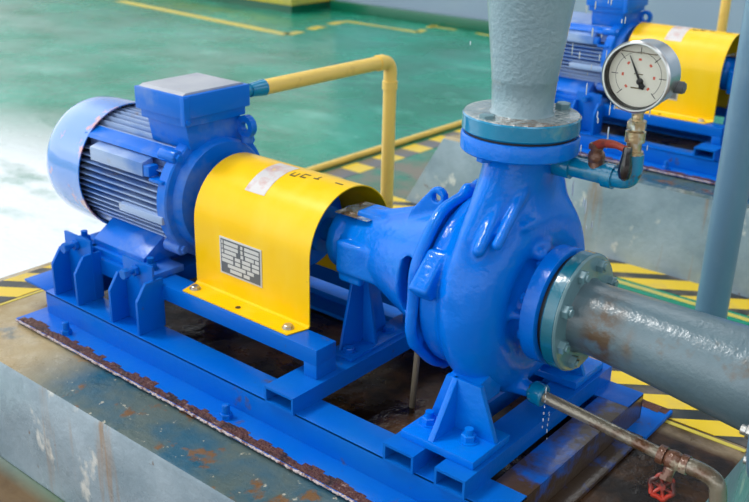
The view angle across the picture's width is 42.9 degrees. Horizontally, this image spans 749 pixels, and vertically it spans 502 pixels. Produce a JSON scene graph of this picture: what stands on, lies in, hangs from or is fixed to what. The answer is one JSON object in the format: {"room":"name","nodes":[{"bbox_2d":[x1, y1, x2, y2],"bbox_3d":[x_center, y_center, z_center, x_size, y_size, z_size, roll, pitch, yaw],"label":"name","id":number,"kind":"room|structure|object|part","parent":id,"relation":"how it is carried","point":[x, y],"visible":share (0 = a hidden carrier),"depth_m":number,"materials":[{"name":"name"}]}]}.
{"room":"mechanical room","nodes":[
{"label":"mechanical room","id":0,"kind":"room"},
{"bbox_2d":[0,0,748,501],"bbox_3d":[-0.194,-3.835,13.153,44.000,0.100,42.000,18,28,36],"label":"floor","id":1,"kind":"structure","parent":0,"point":[56,55],"depth_m":6.35,"materials":[{"name":"green paint"}]},
{"bbox_2d":[115,0,286,34],"bbox_3d":[-1.655,-2.170,8.816,2.599,0.001,0.110,21,29,40],"label":"floor line","id":2,"kind":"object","parent":1,"relation":"on","point":[123,1],"depth_m":8.70,"materials":[{"name":"yellow paint"}]},
{"bbox_2d":[208,0,329,12],"bbox_3d":[-2.188,-3.701,12.038,6.300,0.400,3.220,18,28,36],"label":"raised platform","id":3,"kind":"object","parent":1,"relation":"on","point":[289,6],"visible":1,"depth_m":9.30,"materials":[{"name":"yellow paint"}]},
{"bbox_2d":[285,21,344,34],"bbox_3d":[-0.512,-1.953,8.348,0.100,0.001,0.900,13,25,26],"label":"trim","id":4,"kind":"structure","parent":1,"relation":"on","point":[335,22],"depth_m":8.31,"materials":[{"name":"yellow paint"}]},
{"bbox_2d":[248,54,397,207],"bbox_3d":[-0.126,-0.070,2.571,0.043,0.862,0.546,18,28,36],"label":"conduit pipe","id":5,"kind":"object","parent":1,"relation":"on","point":[385,63],"visible":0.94,"depth_m":2.54,"materials":[{"name":"yellow paint"}]},
{"bbox_2d":[374,54,388,70],"bbox_3d":[0.015,-0.506,2.566,0.043,0.043,0.022,18,28,36],"label":"pipe elbow","id":6,"kind":"object","parent":5,"relation":"attached to","point":[383,60],"depth_m":2.55,"materials":[{"name":"yellow paint"}]},
{"bbox_2d":[382,80,397,90],"bbox_3d":[0.043,-0.457,2.624,0.043,0.022,0.043,18,28,36],"label":"socket","id":7,"kind":"object","parent":5,"relation":"attached to","point":[387,85],"depth_m":2.61,"materials":[{"name":"yellow paint"}]},
{"bbox_2d":[15,230,672,501],"bbox_3d":[-0.151,0.145,2.130,1.457,0.216,0.674,18,28,36],"label":"base frame","id":8,"kind":"object","parent":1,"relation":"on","point":[285,419],"visible":0.58,"depth_m":1.90,"materials":[{"name":"blue paint"}]},
{"bbox_3d":[-0.747,0.041,2.310,0.008,0.117,0.073,18,28,36],"label":"gusset plate","id":9,"kind":"part","parent":8,"relation":"part of","materials":[{"name":"blue paint"}]},
{"bbox_3d":[-0.704,0.033,2.286,0.105,0.150,0.006,18,28,36],"label":"stop plate","id":10,"kind":"part","parent":8,"relation":"part of","materials":[{"name":"blue paint"}]},
{"bbox_3d":[-0.676,0.064,2.256,0.008,0.117,0.073,18,28,36],"label":"gusset plate","id":11,"kind":"part","parent":8,"relation":"part of","materials":[{"name":"blue paint"}]},
{"bbox_3d":[-0.674,0.038,2.552,0.102,0.057,0.512,18,28,36],"label":"plate","id":12,"kind":"part","parent":8,"relation":"part of","materials":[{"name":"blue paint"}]},
{"bbox_3d":[-0.593,0.041,2.261,0.300,0.039,0.058,18,28,36],"label":"motor rail","id":13,"kind":"part","parent":8,"relation":"part of","materials":[{"name":"blue paint"}]},
{"bbox_3d":[-0.574,0.098,2.179,0.008,0.117,0.073,18,28,36],"label":"gusset plate","id":14,"kind":"part","parent":8,"relation":"part of","materials":[{"name":"blue paint"}]},
{"bbox_3d":[-0.529,0.091,2.154,0.105,0.150,0.006,18,28,36],"label":"stop plate","id":15,"kind":"part","parent":8,"relation":"part of","materials":[{"name":"blue paint"}]},
{"bbox_3d":[-0.499,0.123,2.121,0.008,0.117,0.073,18,28,36],"label":"gusset plate","id":16,"kind":"part","parent":8,"relation":"part of","materials":[{"name":"blue paint"}]},
{"bbox_2d":[47,73,259,278],"bbox_3d":[-0.527,-0.227,2.320,0.540,0.418,0.410,18,28,36],"label":"motor","id":17,"kind":"object","parent":8,"relation":"on","point":[139,168],"visible":0.85,"depth_m":2.18,"materials":[{"name":"blue paint"}]},
{"bbox_3d":[-0.411,-0.377,2.147,0.150,0.005,0.181,18,28,36],"label":"box lid","id":18,"kind":"part","parent":17,"relation":"part of","materials":[{"name":"paint"}]},
{"bbox_3d":[-0.415,0.024,2.317,0.060,0.037,0.260,18,28,36],"label":"motor rail","id":19,"kind":"part","parent":8,"relation":"part of","materials":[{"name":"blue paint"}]},
{"bbox_3d":[-0.286,0.140,2.026,0.497,0.036,0.058,18,28,36],"label":"guard rail","id":20,"kind":"part","parent":8,"relation":"part of","materials":[{"name":"blue paint"}]},
{"bbox_2d":[183,152,386,335],"bbox_3d":[-0.180,-0.048,2.082,0.344,0.274,0.361,18,28,36],"label":"guard","id":21,"kind":"object","parent":8,"relation":"on","point":[257,218],"visible":0.92,"depth_m":1.99,"materials":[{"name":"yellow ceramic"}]},
{"bbox_2d":[221,240,258,279],"bbox_3d":[-0.284,0.022,2.019,0.114,0.069,0.001,18,28,36],"label":"print","id":22,"kind":"object","parent":21,"relation":"attached to","point":[239,258],"depth_m":2.02,"materials":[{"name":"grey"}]},
{"bbox_3d":[-0.109,0.228,1.903,0.035,0.031,0.058,18,28,36],"label":"rail post","id":23,"kind":"part","parent":8,"relation":"part of","materials":[{"name":"blue metal"}]},
{"bbox_3d":[-0.083,0.052,2.255,0.497,0.036,0.058,18,28,36],"label":"guard rail","id":24,"kind":"part","parent":8,"relation":"part of","materials":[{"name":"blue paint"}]},
{"bbox_2d":[326,128,602,469],"bbox_3d":[0.112,0.041,1.856,0.599,0.634,0.472,18,28,36],"label":"pump","id":25,"kind":"object","parent":8,"relation":"on","point":[458,268],"visible":0.86,"depth_m":1.65,"materials":[{"name":"blue paint"}]},
{"bbox_2d":[310,196,340,265],"bbox_3d":[-0.197,-0.078,2.085,0.315,0.190,0.190,18,28,36],"label":"coupling","id":26,"kind":"object","parent":25,"relation":"attached to","point":[318,248],"visible":0.14,"depth_m":2.00,"materials":[{"name":"blue paint"}]},
{"bbox_3d":[0.254,0.031,1.728,0.187,0.471,0.400,18,28,36],"label":"volute casing","id":27,"kind":"part","parent":25,"relation":"part of","materials":[{"name":"blue paint"}]},
{"bbox_2d":[462,0,581,162],"bbox_3d":[0.261,-0.629,1.468,0.202,0.995,0.202,18,28,36],"label":"pipe","id":28,"kind":"object","parent":25,"relation":"attached to","point":[528,38],"visible":0.98,"depth_m":1.55,"materials":[{"name":"grey paint"}]},
{"bbox_2d":[551,113,646,188],"bbox_3d":[0.364,-0.177,1.593,0.176,0.140,0.061,18,28,36],"label":"pipe","id":29,"kind":"object","parent":25,"relation":"attached to","point":[628,173],"visible":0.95,"depth_m":1.57,"materials":[{"name":"teal metal"}]},
{"bbox_2d":[551,156,576,178],"bbox_3d":[0.327,-0.148,1.644,0.031,0.044,0.044,18,28,36],"label":"socket","id":30,"kind":"object","parent":29,"relation":"attached to","point":[567,169],"depth_m":1.63,"materials":[{"name":"teal paint"}]},
{"bbox_2d":[599,162,618,188],"bbox_3d":[0.394,-0.126,1.598,0.019,0.042,0.042,18,28,36],"label":"socket","id":31,"kind":"object","parent":29,"relation":"attached to","point":[608,175],"depth_m":1.58,"materials":[{"name":"teal paint"}]},
{"bbox_3d":[0.385,-0.170,1.565,0.017,0.028,0.076,-11,25,-28],"label":"cock lever","id":32,"kind":"part","parent":29,"relation":"part of","materials":[{"name":"red paint"}]},
{"bbox_2d":[601,39,686,114],"bbox_3d":[0.428,-0.276,1.513,0.118,0.119,0.068,18,28,36],"label":"pressure gauge","id":33,"kind":"object","parent":29,"relation":"attached to","point":[637,76],"visible":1,"depth_m":1.49,"materials":[{"name":"silver metal"}]},
{"bbox_2d":[526,381,726,501],"bbox_3d":[0.421,0.372,1.658,0.386,0.192,0.053,19,28,37],"label":"drain pipe","id":34,"kind":"object","parent":25,"relation":"attached to","point":[673,460],"visible":1,"depth_m":1.60,"materials":[{"name":"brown metal"}]},
{"bbox_2d":[517,250,748,430],"bbox_3d":[1.275,0.412,0.968,2.522,0.220,0.214,18,28,36],"label":"pipe","id":35,"kind":"object","parent":25,"relation":"attached to","point":[699,359],"visible":0.96,"depth_m":1.54,"materials":[{"name":"grey metal"}]},
{"bbox_2d":[739,424,748,477],"bbox_3d":[0.635,0.216,1.460,0.054,0.300,0.300,18,28,36],"label":"flange","id":36,"kind":"object","parent":35,"relation":"attached to","point":[744,430],"visible":1,"depth_m":1.39,"materials":[{"name":"blue paint"}]},
{"bbox_2d":[470,0,650,438],"bbox_3d":[0.345,-0.115,1.731,0.232,0.904,0.384,-6,23,-19],"label":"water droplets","id":37,"kind":"object","parent":8,"relation":"on","point":[608,0],"visible":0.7,"depth_m":1.68,"materials":[{"name":"white"}]},
{"bbox_2d":[0,262,748,501],"bbox_3d":[-0.168,0.375,2.239,1.830,0.286,0.932,18,28,36],"label":"concrete plinth","id":38,"kind":"object","parent":1,"relation":"on","point":[75,427],"visible":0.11,"depth_m":1.99,"materials":[{"name":"paint"}]},
{"bbox_2d":[343,20,415,32],"bbox_3d":[0.051,-2.002,8.502,0.850,0.001,0.070,19,28,36],"label":"trim","id":39,"kind":"structure","parent":1,"relation":"on","point":[347,20],"depth_m":8.49,"materials":[{"name":"yellow paint"}]},
{"bbox_2d":[306,120,461,171],"bbox_3d":[0.613,-0.768,5.447,0.032,0.032,4.750,18,28,36],"label":"rail","id":40,"kind":"object","parent":1,"relation":"on","point":[370,151],"visible":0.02,"depth_m":4.75,"materials":[{"name":"yellow metal"}]},
{"bbox_2d":[324,129,460,178],"bbox_3d":[0.658,-0.714,5.358,0.120,0.001,4.650,18,28,36],"label":"floor marking","id":41,"kind":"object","parent":1,"relation":"on","point":[361,166],"depth_m":4.70,"materials":[{"name":"paint"}]},
{"bbox_2d":[415,25,435,32],"bbox_3d":[0.458,-1.967,8.440,0.070,0.001,0.440,10,24,20],"label":"trim","id":42,"kind":"structure","parent":1,"relation":"on","point":[429,26],"depth_m":8.44,"materials":[{"name":"yellow paint"}]},
{"bbox_2d":[432,26,488,35],"bbox_3d":[0.916,-1.874,8.236,1.142,0.001,0.050,20,29,38],"label":"trim","id":43,"kind":"structure","parent":1,"relation":"on","point":[432,26],"depth_m":8.43,"materials":[{"name":"yellow paint"}]},
{"bbox_2d":[379,192,748,315],"bbox_3d":[1.270,0.192,3.155,4.000,0.001,0.151,18,28,36],"label":"floor marking","id":44,"kind":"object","parent":1,"relation":"on","point":[677,286],"depth_m":3.35,"materials":[{"name":"paint"}]},
{"bbox_2d":[406,122,748,297],"bbox_3d":[1.865,-0.021,3.299,3.700,0.315,0.955,18,28,36],"label":"concrete plinth","id":45,"kind":"object","parent":1,"relation":"on","point":[660,223],"visible":0.38,"depth_m":3.44,"materials":[{"name":"grey concrete"}]},
{"bbox_2d":[554,91,726,184],"bbox_3d":[1.210,-0.489,3.697,1.457,0.216,0.674,18,28,36],"label":"base frame","id":46,"kind":"object","parent":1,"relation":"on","point":[701,164],"visible":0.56,"depth_m":3.56,"materials":[{"name":"blue paint"}]},
{"bbox_3d":[0.768,-0.593,3.828,0.300,0.039,0.058,18,28,36],"label":"motor rail","id":47,"kind":"part","parent":46,"relation":"part of","materials":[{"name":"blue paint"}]},
{"bbox_3d":[0.787,-0.536,3.746,0.008,0.117,0.073,18,28,36],"label":"gusset plate","id":48,"kind":"part","parent":46,"relation":"part of","materials":[{"name":"blue paint"}]},
{"bbox_3d":[0.832,-0.543,3.721,0.105,0.150,0.006,18,28,36],"label":"stop plate","id":49,"kind":"part","parent":46,"relation":"part of","materials":[{"name":"blue paint"}]},
{"bbox_3d":[0.862,-0.511,3.688,0.008,0.117,0.073,18,28,36],"label":"gusset plate","id":50,"kind":"part","parent":46,"relation":"part of","materials":[{"name":"blue paint"}]},
{"bbox_2d":[555,0,652,102],"bbox_3d":[0.834,-0.862,3.887,0.540,0.418,0.410,18,28,36],"label":"motor","id":51,"kind":"object","parent":46,"relation":"on","point":[605,20],"visible":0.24,"depth_m":3.73,"materials":[{"name":"blue paint"}]},
{"bbox_2d":[716,0,730,31],"bbox_3d":[1.448,-1.267,3.813,0.040,2.220,0.040,18,28,36],"label":"conduit pipe","id":52,"kind":"object","parent":51,"relation":"attached to","point":[725,5],"visible":0.02,"depth_m":3.92,"materials":[{"name":"yellow metal"}]},
{"bbox_3d":[0.946,-0.610,3.884,0.060,0.037,0.260,18,28,36],"label":"motor rail","id":53,"kind":"part","parent":46,"relation":"part of","materials":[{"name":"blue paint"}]},
{"bbox_3d":[1.075,-0.494,3.594,0.497,0.036,0.058,18,28,36],"label":"guard rail","id":54,"kind":"part","parent":46,"relation":"part of","materials":[{"name":"blue paint"}]},
{"bbox_2d":[615,22,739,123],"bbox_3d":[1.181,-0.697,3.643,0.378,0.306,0.361,18,28,36],"label":"guard","id":55,"kind":"object","parent":46,"relation":"on","point":[701,54],"visible":0.44,"depth_m":3.51,"materials":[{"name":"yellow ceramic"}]},
{"bbox_3d":[1.252,-0.406,3.470,0.035,0.031,0.058,18,28,36],"label":"rail post","id":56,"kind":"part","parent":46,"relation":"part of","materials":[{"name":"blue metal"}]},
{"bbox_3d":[1.278,-0.582,3.822,0.497,0.036,0.058,18,28,36],"label":"guard rail","id":57,"kind":"part","parent":46,"relation":"part of","materials":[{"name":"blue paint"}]},
{"bbox_2d":[719,53,736,124],"bbox_3d":[1.473,-0.593,3.424,0.599,0.634,0.472,18,28,36],"label":"pump","id":58,"kind":"object","parent":46,"relation":"on","point":[726,78],"visible":0.38,"depth_m":3.48,"materials":[{"name":"blue paint"}]},
{"bbox_2d":[617,279,748,321],"bbox_3d":[1.202,0.221,3.079,4.000,0.001,0.024,18,28,36],"label":"trim","id":59,"kind":"structure","parent":1,"relation":"on","point":[619,281],"depth_m":3.23,"materials":[{"name":"yellow paint"}]},
{"bbox_2d":[695,0,748,318],"bbox_3d":[0.892,-0.613,2.165,0.081,2.220,0.081,18,28,36],"label":"riser pipe","id":60,"kind":"object","parent":1,"relation":"on","point":[731,191],"visible":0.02,"depth_m":2.33,"materials":[{"name":"grey metal"}]},
{"bbox_2d":[342,0,744,33],"bbox_3d":[7.253,-1.312,3.197,19.600,3.020,0.220,18,28,36],"label":"wall","id":61,"kind":"structure","parent":0,"point":[700,14],"depth_m":7.32,"materials":[{"name":"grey paint"}]},
{"bbox_2d":[330,0,488,32],"bbox_3d":[7.132,0.080,3.644,19.600,0.100,0.060,18,28,36],"label":"baseboard","id":62,"kind":"structure","parent":61,"relation":"attached to","point":[465,23],"depth_m":8.76,"materials":[{"name":"teal paint"}]}
]}

